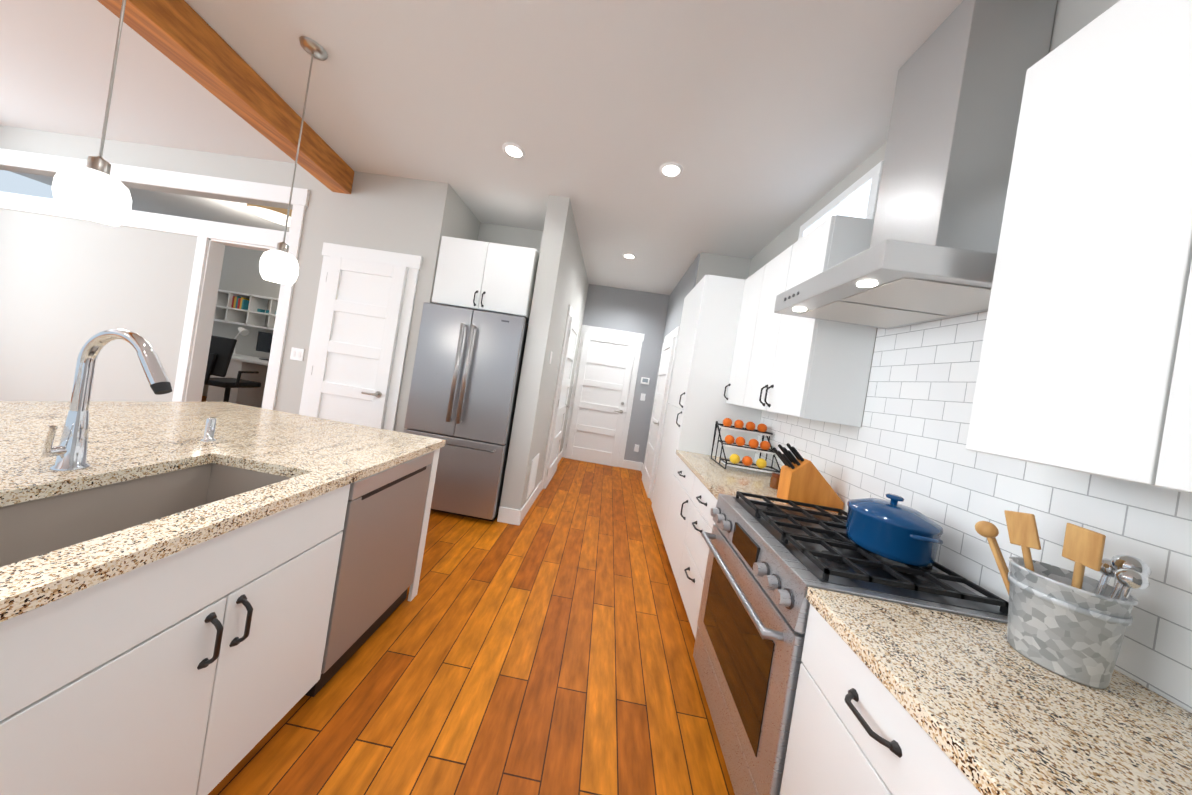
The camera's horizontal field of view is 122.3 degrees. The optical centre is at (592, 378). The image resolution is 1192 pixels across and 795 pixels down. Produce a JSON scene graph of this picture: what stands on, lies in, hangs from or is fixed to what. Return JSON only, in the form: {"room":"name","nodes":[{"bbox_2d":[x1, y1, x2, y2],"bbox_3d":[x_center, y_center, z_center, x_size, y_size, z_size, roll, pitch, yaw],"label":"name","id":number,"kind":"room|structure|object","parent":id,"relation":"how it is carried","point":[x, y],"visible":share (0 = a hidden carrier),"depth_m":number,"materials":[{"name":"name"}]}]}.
{"room":"kitchen","nodes":[
{"label":"kitchen","id":0,"kind":"room"},
{"bbox_2d":[0,126,453,431],"bbox_3d":[-4.958,-0.872,3.272,6.900,2.970,0.120,9,0,3],"label":"wall","id":1,"kind":"structure","parent":0,"point":[70,288],"depth_m":3.18,"materials":[{"name":"grey paint"}]},
{"bbox_2d":[290,347,304,360],"bbox_3d":[-2.776,-0.230,3.083,0.125,0.115,0.010,9,0,3],"label":"light switch","id":2,"kind":"object","parent":1,"relation":"attached to","point":[297,354],"visible":1,"depth_m":3.08,"materials":[{"name":"white plastic"}]},
{"bbox_2d":[305,256,407,428],"bbox_3d":[-2.228,-0.022,3.002,0.738,2.140,0.104,9,0,3],"label":"pantry door","id":3,"kind":"structure","parent":1,"relation":"in","point":[352,369],"depth_m":3.02,"materials":[{"name":"white wood"}]},
{"bbox_2d":[202,246,280,395],"bbox_3d":[-5.426,-0.954,5.852,5.670,2.970,0.120,9,0,3],"label":"wall","id":4,"kind":"structure","parent":0,"point":[240,272],"depth_m":5.83,"materials":[{"name":"grey paint"}]},
{"bbox_2d":[214,289,278,329],"bbox_3d":[-5.794,-1.159,5.671,2.324,0.540,0.278,9,0,3],"label":"shelf unit","id":5,"kind":"object","parent":4,"relation":"attached to","point":[239,305],"visible":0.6,"depth_m":5.59,"materials":[{"name":"white wood"}]},
{"bbox_2d":[201,396,734,794],"bbox_3d":[-3.007,0.995,1.743,11.500,0.100,12.000,9,0,3],"label":"floor","id":6,"kind":"structure","parent":0,"point":[546,646],"depth_m":1.49,"materials":[{"name":"brown wood"}]},
{"bbox_2d":[0,445,444,794],"bbox_3d":[-1.730,0.708,0.373,1.478,0.874,3.160,9,0,3],"label":"kitchen island","id":7,"kind":"object","parent":6,"relation":"on","point":[200,598],"depth_m":0.87,"materials":[{"name":"wood"}]},
{"bbox_2d":[0,393,351,500],"bbox_3d":[-2.045,0.196,0.393,1.195,0.037,3.200,9,0,3],"label":"island countertop","id":8,"kind":"structure","parent":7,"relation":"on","point":[140,436],"depth_m":1.28,"materials":[{"name":"beige stone"}]},
{"bbox_2d":[196,417,223,440],"bbox_3d":[-1.556,0.205,1.334,0.042,0.092,0.042,9,0,3],"label":"soap dispenser","id":9,"kind":"object","parent":8,"relation":"on","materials":[{"name":"silver metal"}]},
{"bbox_2d":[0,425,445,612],"bbox_3d":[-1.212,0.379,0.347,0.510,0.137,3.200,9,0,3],"label":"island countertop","id":10,"kind":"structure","parent":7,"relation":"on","point":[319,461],"depth_m":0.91,"materials":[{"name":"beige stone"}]},
{"bbox_2d":[204,335,260,401],"bbox_3d":[-5.341,-0.020,4.841,0.625,1.157,0.639,9,0,3],"label":"office chair","id":11,"kind":"object","parent":6,"relation":"on","point":[221,350],"visible":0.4,"depth_m":4.62,"materials":[{"name":"black plastic"}]},
{"bbox_2d":[206,353,268,407],"bbox_3d":[-5.993,0.035,5.490,2.300,0.840,0.648,9,0,3],"label":"office desk","id":12,"kind":"object","parent":6,"relation":"on","point":[253,397],"visible":0.08,"depth_m":5.23,"materials":[{"name":"white"}]},
{"bbox_2d":[233,327,248,355],"bbox_3d":[-5.929,-0.626,5.507,0.259,0.485,0.160,9,0,3],"label":"desk lamp","id":13,"kind":"object","parent":12,"relation":"on","point":[243,332],"visible":0.67,"depth_m":5.48,"materials":[{"name":"white"}]},
{"bbox_2d":[256,331,272,360],"bbox_3d":[-5.432,-0.535,5.579,0.520,0.459,0.180,9,0,3],"label":"monitor","id":14,"kind":"object","parent":12,"relation":"on","point":[264,341],"visible":0.5,"depth_m":5.54,"materials":[{"name":"black plastic"}]},
{"bbox_2d":[403,302,527,521],"bbox_3d":[-1.157,0.306,3.208,0.903,1.832,0.862,9,0,3],"label":"fridge","id":15,"kind":"object","parent":6,"relation":"on","point":[466,374],"visible":0.88,"depth_m":2.85,"materials":[{"name":"silver metal"}]},
{"bbox_2d":[663,456,690,575],"bbox_3d":[0.961,1.129,2.504,0.644,0.873,0.606,9,0,3],"label":"base cabinet","id":16,"kind":"object","parent":6,"relation":"on","point":[680,474],"depth_m":2.53,"materials":[{"name":"white wood"}]},
{"bbox_2d":[675,472,716,638],"bbox_3d":[0.931,1.126,1.951,0.644,0.873,0.500,9,0,3],"label":"base cabinet","id":17,"kind":"object","parent":6,"relation":"on","point":[694,551],"depth_m":1.97,"materials":[{"name":"white wood"}]},
{"bbox_2d":[675,448,843,514],"bbox_3d":[1.013,0.675,2.253,0.656,0.037,1.106,9,0,3],"label":"countertop","id":18,"kind":"structure","parent":17,"relation":"on","point":[713,477],"depth_m":2.12,"materials":[{"name":"beige stone"}]},
{"bbox_2d":[711,418,780,473],"bbox_3d":[1.169,0.502,2.485,0.398,0.349,0.338,9,0,3],"label":"fruit stand","id":19,"kind":"object","parent":18,"relation":"on","point":[760,464],"visible":0.98,"depth_m":2.46,"materials":[{"name":"black"}]},
{"bbox_2d":[769,472,779,489],"bbox_3d":[1.133,0.630,2.021,0.064,0.089,0.064,9,0,3],"label":"spice jar","id":20,"kind":"object","parent":18,"relation":"on","point":[774,480],"visible":0.81,"depth_m":2.00,"materials":[{"name":"brown"}]},
{"bbox_2d":[773,443,843,512],"bbox_3d":[1.153,0.522,1.770,0.356,0.309,0.110,9,0,3],"label":"knife block","id":21,"kind":"object","parent":18,"relation":"on","point":[801,479],"visible":0.98,"depth_m":1.72,"materials":[{"name":"brown wood"}]},
{"bbox_2d":[651,275,760,539],"bbox_3d":[1.122,0.359,3.207,0.644,2.440,0.805,9,0,3],"label":"tall cabinet","id":22,"kind":"object","parent":6,"relation":"on","point":[710,312],"depth_m":2.82,"materials":[{"name":"white wood"}]},
{"bbox_2d":[693,491,1008,794],"bbox_3d":[0.859,1.076,1.317,0.731,0.952,0.766,9,0,3],"label":"range","id":23,"kind":"object","parent":6,"relation":"on","point":[769,562],"visible":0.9,"depth_m":1.13,"materials":[{"name":"silver metal"}]},
{"bbox_2d":[846,493,942,566],"bbox_3d":[1.094,0.527,1.202,0.260,0.204,0.306,9,0,3],"label":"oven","id":24,"kind":"object","parent":23,"relation":"on","point":[892,529],"visible":1,"depth_m":1.12,"materials":[{"name":"blue ceramic"}]},
{"bbox_2d":[780,604,974,794],"bbox_3d":[0.862,1.118,0.680,0.644,0.873,0.498,9,0,3],"label":"base cabinet","id":25,"kind":"object","parent":6,"relation":"on","point":[847,736],"depth_m":0.75,"materials":[{"name":"white wood"}]},
{"bbox_2d":[806,587,1191,794],"bbox_3d":[0.923,0.666,0.605,0.656,0.037,0.646,9,0,3],"label":"countertop","id":26,"kind":"structure","parent":25,"relation":"on","point":[1009,724],"depth_m":0.63,"materials":[{"name":"beige stone"}]},
{"bbox_2d":[975,510,1150,688],"bbox_3d":[1.128,0.510,0.805,0.179,0.331,0.246,9,0,3],"label":"bucket","id":27,"kind":"object","parent":26,"relation":"on","point":[1069,624],"visible":1,"depth_m":0.75,"materials":[{"name":"silver metal"}]},
{"bbox_2d":[0,0,962,294],"bbox_3d":[-2.526,-2.037,1.734,11.500,0.100,12.000,9,0,3],"label":"ceiling","id":28,"kind":"structure","parent":0,"point":[762,122],"depth_m":2.00,"materials":[{"name":"white paint"}]},
{"bbox_2d":[52,0,131,225],"bbox_3d":[-1.714,-1.210,1.185,0.158,1.274,0.158,9,0,3],"label":"pendant light","id":29,"kind":"object","parent":28,"relation":"hanging from","point":[93,190],"visible":1,"depth_m":1.16,"materials":[{"name":"white glass"}]},
{"bbox_2d":[97,0,353,193],"bbox_3d":[-1.894,-1.767,-0.640,0.185,0.219,7.550,9,0,-7],"label":"wood beam","id":30,"kind":"structure","parent":28,"relation":"attached to","point":[183,35],"depth_m":1.93,"materials":[{"name":"brown wood"}]},
{"bbox_2d":[246,204,291,226],"bbox_3d":[-4.005,-2.140,4.219,0.600,0.171,0.600,9,0,3],"label":"drum light","id":31,"kind":"object","parent":28,"relation":"attached to","point":[276,215],"visible":0.48,"depth_m":4.07,"materials":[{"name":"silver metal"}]},
{"bbox_2d":[259,36,327,284],"bbox_3d":[-1.643,-1.183,1.816,0.158,1.310,0.158,9,0,3],"label":"pendant light","id":32,"kind":"object","parent":28,"relation":"hanging from","point":[279,264],"visible":1,"depth_m":1.79,"materials":[{"name":"silver metal"}]},
{"bbox_2d":[502,143,525,158],"bbox_3d":[-0.579,-1.676,2.417,0.170,0.006,0.170,9,0,3],"label":"recessed light","id":33,"kind":"object","parent":28,"relation":"in","point":[513,151],"visible":1,"depth_m":2.41,"materials":[{"name":"white"}]},
{"bbox_2d":[622,253,635,258],"bbox_3d":[0.455,-1.517,4.063,0.170,0.006,0.170,9,0,3],"label":"recessed light","id":34,"kind":"object","parent":28,"relation":"in","point":[629,256],"visible":1,"depth_m":4.05,"materials":[{"name":"white"}]},
{"bbox_2d":[659,162,682,177],"bbox_3d":[0.565,-1.495,2.354,0.170,0.006,0.170,9,0,3],"label":"recessed light","id":35,"kind":"object","parent":28,"relation":"in","point":[670,170],"visible":1,"depth_m":2.35,"materials":[{"name":"white"}]},
{"bbox_2d":[447,191,542,253],"bbox_3d":[-1.133,-0.267,3.496,1.050,2.970,0.750,9,0,3],"label":"wall","id":36,"kind":"structure","parent":0,"point":[465,223],"depth_m":3.73,"materials":[{"name":"grey paint"}]},
{"bbox_2d":[432,236,538,323],"bbox_3d":[-0.964,-0.926,3.236,0.875,0.610,0.658,9,0,3],"label":"upper cabinet","id":37,"kind":"object","parent":36,"relation":"attached to","point":[486,276],"visible":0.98,"depth_m":2.95,"materials":[{"name":"white wood"}]},
{"bbox_2d":[500,195,588,509],"bbox_3d":[-0.458,-0.163,4.255,0.190,2.970,2.620,9,0,3],"label":"wall","id":38,"kind":"structure","parent":0,"point":[561,283],"depth_m":2.95,"materials":[{"name":"grey paint"}]},
{"bbox_2d":[526,453,539,499],"bbox_3d":[-0.587,0.959,3.244,0.016,0.380,0.300,9,0,3],"label":"air vent","id":39,"kind":"object","parent":38,"relation":"in","point":[532,475],"visible":1,"depth_m":3.19,"materials":[{"name":"white"}]},
{"bbox_2d":[543,317,578,488],"bbox_3d":[-0.371,0.296,4.324,0.104,2.085,0.821,9,0,3],"label":"hall door","id":40,"kind":"structure","parent":38,"relation":"in","point":[561,406],"depth_m":4.19,"materials":[{"name":"white wood"}]},
{"bbox_2d":[582,284,669,462],"bbox_3d":[0.376,-0.035,5.581,1.770,2.970,0.120,9,0,3],"label":"wall","id":41,"kind":"structure","parent":0,"point":[628,310],"depth_m":5.50,"materials":[{"name":"grey paint"}]},
{"bbox_2d":[565,332,636,466],"bbox_3d":[0.134,0.344,5.476,0.892,2.140,0.104,9,0,3],"label":"hall door","id":42,"kind":"structure","parent":41,"relation":"in","point":[600,399],"depth_m":5.49,"materials":[{"name":"white wood"}]},
{"bbox_2d":[634,444,638,451],"bbox_3d":[0.740,1.162,5.469,0.075,0.120,0.049,9,0,3],"label":"outlet","id":43,"kind":"object","parent":41,"relation":"attached to","point":[636,448],"visible":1,"depth_m":5.49,"materials":[{"name":"white plastic"}]},
{"bbox_2d":[640,393,645,400],"bbox_3d":[0.846,0.308,5.487,0.075,0.120,0.010,9,0,3],"label":"light switch","id":44,"kind":"object","parent":41,"relation":"attached to","point":[642,398],"visible":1,"depth_m":5.49,"materials":[{"name":"white plastic"}]},
{"bbox_2d":[641,377,649,384],"bbox_3d":[0.881,0.035,5.479,0.140,0.110,0.026,9,0,3],"label":"thermostat","id":45,"kind":"object","parent":41,"relation":"attached to","point":[644,380],"visible":0.96,"depth_m":5.47,"materials":[{"name":"white plastic"}]},
{"bbox_2d":[643,0,1191,712],"bbox_3d":[1.219,0.110,1.994,0.710,2.970,6.950,9,0,3],"label":"wall","id":46,"kind":"structure","parent":0,"point":[907,440],"depth_m":1.19,"materials":[{"name":"white tile"}]},
{"bbox_2d":[642,337,675,497],"bbox_3d":[0.884,0.493,4.592,0.104,2.085,0.821,9,0,3],"label":"hall door","id":47,"kind":"structure","parent":46,"relation":"in","point":[658,412],"depth_m":4.47,"materials":[{"name":"white wood"}]},
{"bbox_2d":[723,267,762,407],"bbox_3d":[1.363,-0.296,2.609,0.309,1.068,0.367,9,0,3],"label":"upper cabinet","id":48,"kind":"object","parent":46,"relation":"attached to","point":[751,284],"depth_m":2.65,"materials":[{"name":"white wood"}]},
{"bbox_2d":[739,215,876,426],"bbox_3d":[1.333,-0.299,2.060,0.309,1.068,0.733,9,0,3],"label":"upper cabinet","id":49,"kind":"object","parent":46,"relation":"attached to","point":[802,367],"depth_m":1.73,"materials":[{"name":"white wood"}]},
{"bbox_2d":[798,161,883,239],"bbox_3d":[1.602,-1.025,2.195,0.029,0.350,0.780,9,0,3],"label":"transom","id":50,"kind":"object","parent":46,"relation":"attached to","point":[858,198],"visible":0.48,"depth_m":1.99,"materials":[{"name":"white"}]},
{"bbox_2d":[774,0,1056,328],"bbox_3d":[1.247,-0.827,1.298,0.559,1.102,0.657,9,0,3],"label":"range hood","id":51,"kind":"object","parent":46,"relation":"attached to","point":[929,254],"visible":0.98,"depth_m":1.14,"materials":[{"name":"silver metal"}]},
{"bbox_2d":[966,0,1191,481],"bbox_3d":[1.261,-0.306,0.744,0.309,1.068,0.317,9,0,3],"label":"upper cabinet","id":52,"kind":"object","parent":46,"relation":"attached to","point":[1085,364],"depth_m":0.73,"materials":[{"name":"white wood"}]},
{"bbox_2d":[1131,96,1191,493],"bbox_3d":[1.244,-0.308,0.428,0.309,1.068,0.316,9,0,3],"label":"upper cabinet","id":53,"kind":"object","parent":46,"relation":"attached to","point":[1163,449],"depth_m":0.60,"materials":[{"name":"white wood"}]}
]}

